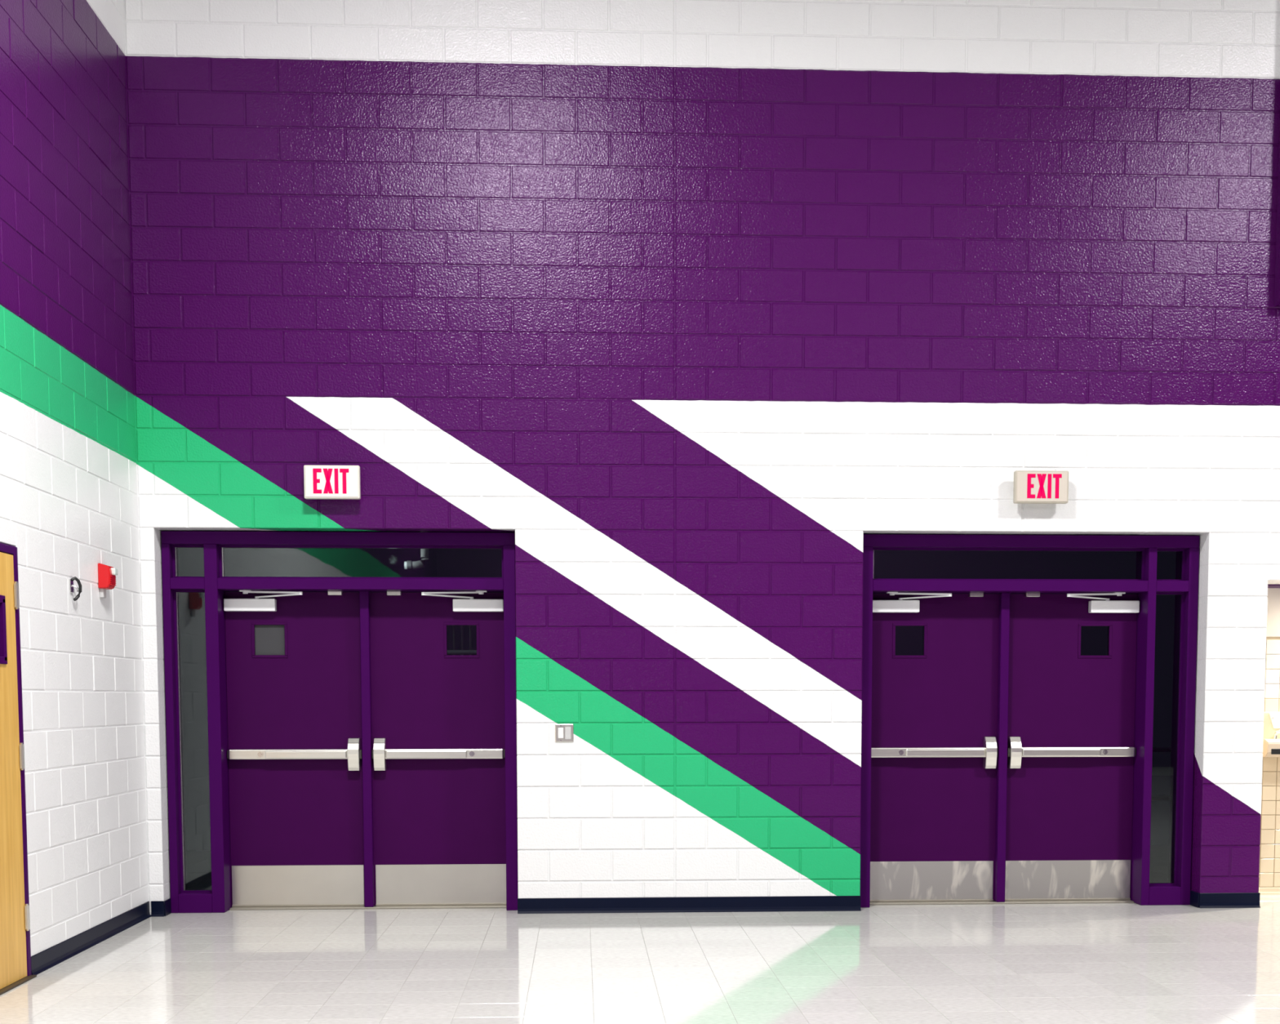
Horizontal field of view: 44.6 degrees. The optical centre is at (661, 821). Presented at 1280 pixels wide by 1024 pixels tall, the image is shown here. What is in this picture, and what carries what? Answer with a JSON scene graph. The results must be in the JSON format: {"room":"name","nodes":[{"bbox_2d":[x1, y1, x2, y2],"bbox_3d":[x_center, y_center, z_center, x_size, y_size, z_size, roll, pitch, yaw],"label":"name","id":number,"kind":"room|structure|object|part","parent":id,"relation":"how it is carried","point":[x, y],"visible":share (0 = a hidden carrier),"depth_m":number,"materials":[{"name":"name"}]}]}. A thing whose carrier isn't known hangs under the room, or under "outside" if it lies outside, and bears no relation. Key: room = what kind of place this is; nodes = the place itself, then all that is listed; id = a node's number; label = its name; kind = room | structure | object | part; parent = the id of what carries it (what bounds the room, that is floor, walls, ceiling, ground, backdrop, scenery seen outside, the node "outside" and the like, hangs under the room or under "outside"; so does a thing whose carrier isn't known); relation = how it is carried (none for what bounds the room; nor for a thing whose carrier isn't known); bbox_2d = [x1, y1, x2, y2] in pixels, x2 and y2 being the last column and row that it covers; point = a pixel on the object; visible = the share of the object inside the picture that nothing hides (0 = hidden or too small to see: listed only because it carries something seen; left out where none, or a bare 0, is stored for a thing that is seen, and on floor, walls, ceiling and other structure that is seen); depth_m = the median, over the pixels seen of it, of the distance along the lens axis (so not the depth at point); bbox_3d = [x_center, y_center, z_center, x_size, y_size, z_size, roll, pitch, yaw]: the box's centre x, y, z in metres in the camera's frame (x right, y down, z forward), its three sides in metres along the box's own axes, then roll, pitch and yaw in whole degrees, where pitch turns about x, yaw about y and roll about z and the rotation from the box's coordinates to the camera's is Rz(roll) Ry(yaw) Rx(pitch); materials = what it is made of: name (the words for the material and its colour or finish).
{"room":"school lobby","nodes":[
{"label":"school lobby","id":0,"kind":"room"},
{"bbox_2d":[0,0,148,955],"bbox_3d":[-2.867,-1.949,-0.303,0.252,6.706,20.004,0,5,-3],"label":"wall","id":1,"kind":"structure","parent":0,"point":[68,479],"depth_m":8.44,"materials":[{"name":"white brick"}]},
{"bbox_2d":[0,542,36,995],"bbox_3d":[-3.186,-0.243,7.194,0.195,2.118,1.013,0,5,-3],"label":"door frame","id":2,"kind":"structure","parent":1,"relation":"in","point":[4,548],"depth_m":7.66,"materials":[{"name":"purple metal"}]},
{"bbox_2d":[0,551,30,989],"bbox_3d":[-3.138,-0.228,7.215,0.073,2.062,0.947,0,5,-3],"label":"door leaf","id":3,"kind":"structure","parent":2,"relation":"attached to","point":[15,919],"depth_m":7.52,"materials":[{"name":"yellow wood"}]},
{"bbox_2d":[69,576,81,600],"bbox_3d":[-3.171,-1.258,8.445,0.069,0.132,0.039,-3,6,-35],"label":"wall hook","id":4,"kind":"object","parent":1,"relation":"attached to","point":[72,585],"visible":1,"depth_m":8.44,"materials":[{"name":"metal"}]},
{"bbox_3d":[-3.189,-1.272,8.432,0.008,0.074,0.044,0,5,-3],"label":"plate","id":5,"kind":"part","parent":4,"relation":"part of","materials":[{"name":"metal"}]},
{"bbox_2d":[31,901,151,974],"bbox_3d":[-3.196,0.639,8.850,0.016,0.098,2.141,0,5,-3],"label":"baseboard","id":6,"kind":"structure","parent":1,"relation":"attached to","point":[51,957],"depth_m":8.66,"materials":[{"name":"blue plastic"}]},
{"bbox_2d":[97,563,117,597],"bbox_3d":[-3.177,-1.382,8.965,0.088,0.195,0.116,0,5,-3],"label":"fire alarm","id":7,"kind":"object","parent":1,"relation":"attached to","point":[107,574],"visible":1,"depth_m":8.91,"materials":[{"name":"red plastic"}]},
{"bbox_2d":[110,575,115,585],"bbox_3d":[-3.155,-1.381,8.966,0.012,0.049,0.090,0,5,-3],"label":"grille","id":8,"kind":"object","parent":7,"relation":"attached to","point":[113,578],"depth_m":8.96,"materials":[{"name":"red plastic"}]},
{"bbox_2d":[0,894,1279,1023],"bbox_3d":[5.885,1.426,0.696,17.800,0.200,20.950,0,5,-3],"label":"floor","id":9,"kind":"structure","parent":0,"point":[1073,962],"depth_m":8.03,"materials":[{"name":"tile"}]},
{"bbox_2d":[124,0,1279,915],"bbox_3d":[1.395,-2.777,10.086,9.750,6.706,0.383,0,5,-3],"label":"wall","id":10,"kind":"structure","parent":0,"point":[689,304],"depth_m":9.83,"materials":[{"name":"purple brick"}]},
{"bbox_2d":[151,900,164,916],"bbox_3d":[-3.203,0.555,9.911,0.080,0.098,0.016,0,5,-3],"label":"baseboard","id":11,"kind":"structure","parent":10,"relation":"attached to","point":[157,906],"depth_m":9.91,"materials":[{"name":"blue plastic"}]},
{"bbox_2d":[164,897,171,915],"bbox_3d":[-3.163,0.549,9.992,0.006,0.098,0.139,0,5,-3],"label":"baseboard","id":12,"kind":"structure","parent":10,"relation":"attached to","point":[167,905],"depth_m":9.98,"materials":[{"name":"blue plastic"}]},
{"bbox_2d":[303,465,360,499],"bbox_3d":[-2.046,-2.106,9.712,0.342,0.204,0.114,0,5,-3],"label":"exit sign","id":13,"kind":"object","parent":10,"relation":"attached to","point":[320,482],"visible":1,"depth_m":9.66,"materials":[{"name":"plastic"}]},
{"bbox_2d":[160,530,518,912],"bbox_3d":[-2.061,-0.640,10.177,2.231,2.436,0.300,0,5,-3],"label":"door frame","id":14,"kind":"structure","parent":10,"relation":"in","point":[214,583],"depth_m":10.01,"materials":[{"name":"purple metal"}]},
{"bbox_3d":[-3.017,0.521,10.189,0.214,0.122,0.240,0,5,-3],"label":"sill","id":15,"kind":"part","parent":14,"relation":"part of","materials":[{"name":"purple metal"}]},
{"bbox_2d":[223,590,364,906],"bbox_3d":[-2.380,-0.463,10.155,0.897,2.060,0.208,0,5,-3],"label":"door leaf","id":16,"kind":"structure","parent":14,"relation":"attached to","point":[295,752],"depth_m":10.21,"materials":[{"name":"purple metal"}]},
{"bbox_3d":[-2.506,-1.460,10.046,0.425,0.053,0.086,1,5,8],"label":"closer arm","id":17,"kind":"part","parent":16,"relation":"part of","materials":[{"name":"metal"}]},
{"bbox_3d":[-2.396,0.420,10.283,0.859,0.263,0.003,0,5,-3],"label":"kick plate","id":18,"kind":"part","parent":16,"relation":"part of","materials":[{"name":"metal"}]},
{"bbox_2d":[369,591,506,905],"bbox_3d":[-1.472,-0.467,10.202,0.897,2.060,0.208,0,5,-3],"label":"door leaf","id":19,"kind":"structure","parent":14,"relation":"attached to","point":[437,717],"depth_m":10.26,"materials":[{"name":"purple metal"}]},
{"bbox_3d":[-1.460,0.415,10.331,0.859,0.263,0.003,0,5,-3],"label":"kick plate","id":20,"kind":"part","parent":19,"relation":"part of","materials":[{"name":"metal"}]},
{"bbox_3d":[-1.345,-1.466,10.106,0.425,0.053,0.086,-1,5,-14],"label":"closer arm","id":21,"kind":"part","parent":19,"relation":"part of","materials":[{"name":"metal"}]},
{"bbox_2d":[555,724,573,742],"bbox_3d":[-0.622,-0.564,9.960,0.116,0.116,0.013,0,5,-3],"label":"light switch","id":22,"kind":"object","parent":10,"relation":"attached to","point":[563,732],"visible":1,"depth_m":9.96,"materials":[{"name":"metal"}]},
{"bbox_2d":[517,895,861,913],"bbox_3d":[0.183,0.538,10.087,2.223,0.098,0.016,0,5,-3],"label":"baseboard","id":23,"kind":"structure","parent":10,"relation":"attached to","point":[797,903],"depth_m":10.09,"materials":[{"name":"blue plastic"}]},
{"bbox_2d":[859,533,1199,907],"bbox_3d":[2.399,-0.663,10.408,2.239,2.436,0.300,0,5,-3],"label":"door frame","id":24,"kind":"structure","parent":10,"relation":"in","point":[1146,585],"depth_m":10.30,"materials":[{"name":"purple metal"}]},
{"bbox_2d":[870,591,999,902],"bbox_3d":[1.819,-0.484,10.373,0.901,2.060,0.208,0,5,-3],"label":"door leaf","id":25,"kind":"structure","parent":24,"relation":"attached to","point":[934,748],"depth_m":10.43,"materials":[{"name":"purple metal"}]},
{"bbox_3d":[1.691,-1.482,10.264,0.425,0.053,0.086,1,5,8],"label":"closer arm","id":26,"kind":"part","parent":25,"relation":"part of","materials":[{"name":"metal"}]},
{"bbox_3d":[1.802,0.399,10.500,0.863,0.263,0.003,0,5,-3],"label":"kick plate","id":27,"kind":"part","parent":25,"relation":"part of","materials":[{"name":"metal"}]},
{"bbox_2d":[1004,592,1139,900],"bbox_3d":[2.730,-0.488,10.420,0.901,2.060,0.208,0,5,-3],"label":"door leaf","id":28,"kind":"structure","parent":24,"relation":"attached to","point":[1071,750],"depth_m":10.48,"materials":[{"name":"purple metal"}]},
{"bbox_3d":[2.742,0.394,10.549,0.863,0.263,0.003,0,5,-3],"label":"kick plate","id":29,"kind":"part","parent":28,"relation":"part of","materials":[{"name":"metal"}]},
{"bbox_3d":[2.859,-1.488,10.324,0.425,0.053,0.086,-1,5,-14],"label":"closer arm","id":30,"kind":"part","parent":28,"relation":"part of","materials":[{"name":"metal"}]},
{"bbox_3d":[3.348,0.488,10.519,0.216,0.122,0.240,0,5,-3],"label":"sill","id":31,"kind":"part","parent":24,"relation":"part of","materials":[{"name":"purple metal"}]},
{"bbox_2d":[1013,470,1068,503],"bbox_3d":[2.407,-2.124,9.943,0.345,0.202,0.114,0,5,-3],"label":"exit sign","id":32,"kind":"object","parent":10,"relation":"attached to","point":[1030,486],"visible":1,"depth_m":9.89,"materials":[{"name":"plastic"}]},
{"bbox_2d":[1190,890,1199,907],"bbox_3d":[3.529,0.514,10.339,0.006,0.098,0.139,0,5,-3],"label":"baseboard","id":33,"kind":"structure","parent":10,"relation":"attached to","point":[1194,896],"depth_m":10.33,"materials":[{"name":"blue plastic"}]},
{"bbox_2d":[1199,892,1260,907],"bbox_3d":[3.740,0.520,10.272,0.404,0.098,0.016,0,5,-3],"label":"baseboard","id":34,"kind":"structure","parent":10,"relation":"attached to","point":[1227,900],"depth_m":10.27,"materials":[{"name":"blue plastic"}]},
{"bbox_2d":[1274,120,1279,306],"bbox_3d":[5.096,-4.706,9.882,2.360,2.836,0.110,0,5,-3],"label":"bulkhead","id":35,"kind":"object","parent":10,"relation":"attached to","point":[1277,289],"visible":1,"depth_m":9.92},
{"bbox_2d":[1258,583,1279,894],"bbox_3d":[5.078,-0.648,10.843,2.539,2.334,0.396,0,5,-3],"label":"wall","id":36,"kind":"structure","parent":0,"point":[1269,851],"depth_m":10.90,"materials":[{"name":"ceramic"}]},
{"bbox_2d":[1262,711,1279,756],"bbox_3d":[4.343,-0.600,10.777,0.405,0.310,0.206,0,5,-3],"label":"fountain","id":37,"kind":"object","parent":36,"relation":"attached to","point":[1271,740],"visible":0.69,"depth_m":10.80,"materials":[{"name":"beige metal"}]},
{"bbox_2d":[1262,738,1279,756],"bbox_3d":[4.342,-0.508,10.787,0.405,0.125,0.200,0,5,-3],"label":"basin","id":38,"kind":"object","parent":37,"relation":"in","point":[1271,747],"depth_m":10.69,"materials":[{"name":"beige ceramic"}]},
{"bbox_3d":[4.353,-0.697,10.814,0.300,0.103,0.018,0,5,-3],"label":"plate","id":39,"kind":"part","parent":37,"relation":"part of","materials":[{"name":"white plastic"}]},
{"bbox_2d":[1271,748,1279,754],"bbox_3d":[4.320,-0.479,10.686,0.300,0.038,0.008,0,5,-3],"label":"grille","id":40,"kind":"object","parent":37,"relation":"attached to","point":[1273,751],"depth_m":10.67,"materials":[{"name":"black metal"}]},
{"label":"outside","id":41,"kind":"structure","parent":0,"visible":0},
{"bbox_2d":[186,844,1168,889],"bbox_3d":[0.948,0.441,12.750,11.988,0.108,3.688,0,5,-3],"label":"sidewalk","id":42,"kind":"structure","parent":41,"point":[198,862],"depth_m":12.82,"materials":[{"name":"concrete"}]},
{"bbox_2d":[1151,746,1171,799],"bbox_3d":[4.276,-0.201,14.169,2.200,0.941,0.042,0,5,-3],"label":"handrail","id":43,"kind":"object","parent":42,"relation":"on","point":[1154,748],"visible":0.02,"depth_m":14.14,"materials":[{"name":"metal"}]},
{"bbox_3d":[4.276,-0.210,14.168,2.200,0.042,0.042,0,5,-3],"label":"rail","id":44,"kind":"part","parent":43,"relation":"part of","materials":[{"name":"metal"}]},
{"bbox_3d":[4.276,-0.649,14.134,2.200,0.042,0.042,0,5,-3],"label":"rail","id":45,"kind":"part","parent":43,"relation":"part of","materials":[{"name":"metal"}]},
{"bbox_3d":[-1.567,-2.156,10.796,4.000,0.140,1.200,0,5,-3],"label":"canopy","id":46,"kind":"object","parent":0,"visible":0},
{"bbox_2d":[404,548,429,569],"bbox_3d":[-1.694,-1.918,10.848,0.207,0.343,0.104,-3,5,-34],"label":"wall lamp","id":47,"kind":"object","parent":46,"relation":"attached to","point":[409,564],"visible":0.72,"depth_m":10.83,"materials":[{"name":"white plastic"}]},
{"bbox_2d":[406,560,412,569],"bbox_3d":[-1.752,-1.778,10.836,0.030,0.066,0.064,0,5,-3],"label":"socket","id":48,"kind":"object","parent":47,"relation":"attached to","point":[409,562],"depth_m":10.81,"materials":[{"name":"metal"}]}
]}

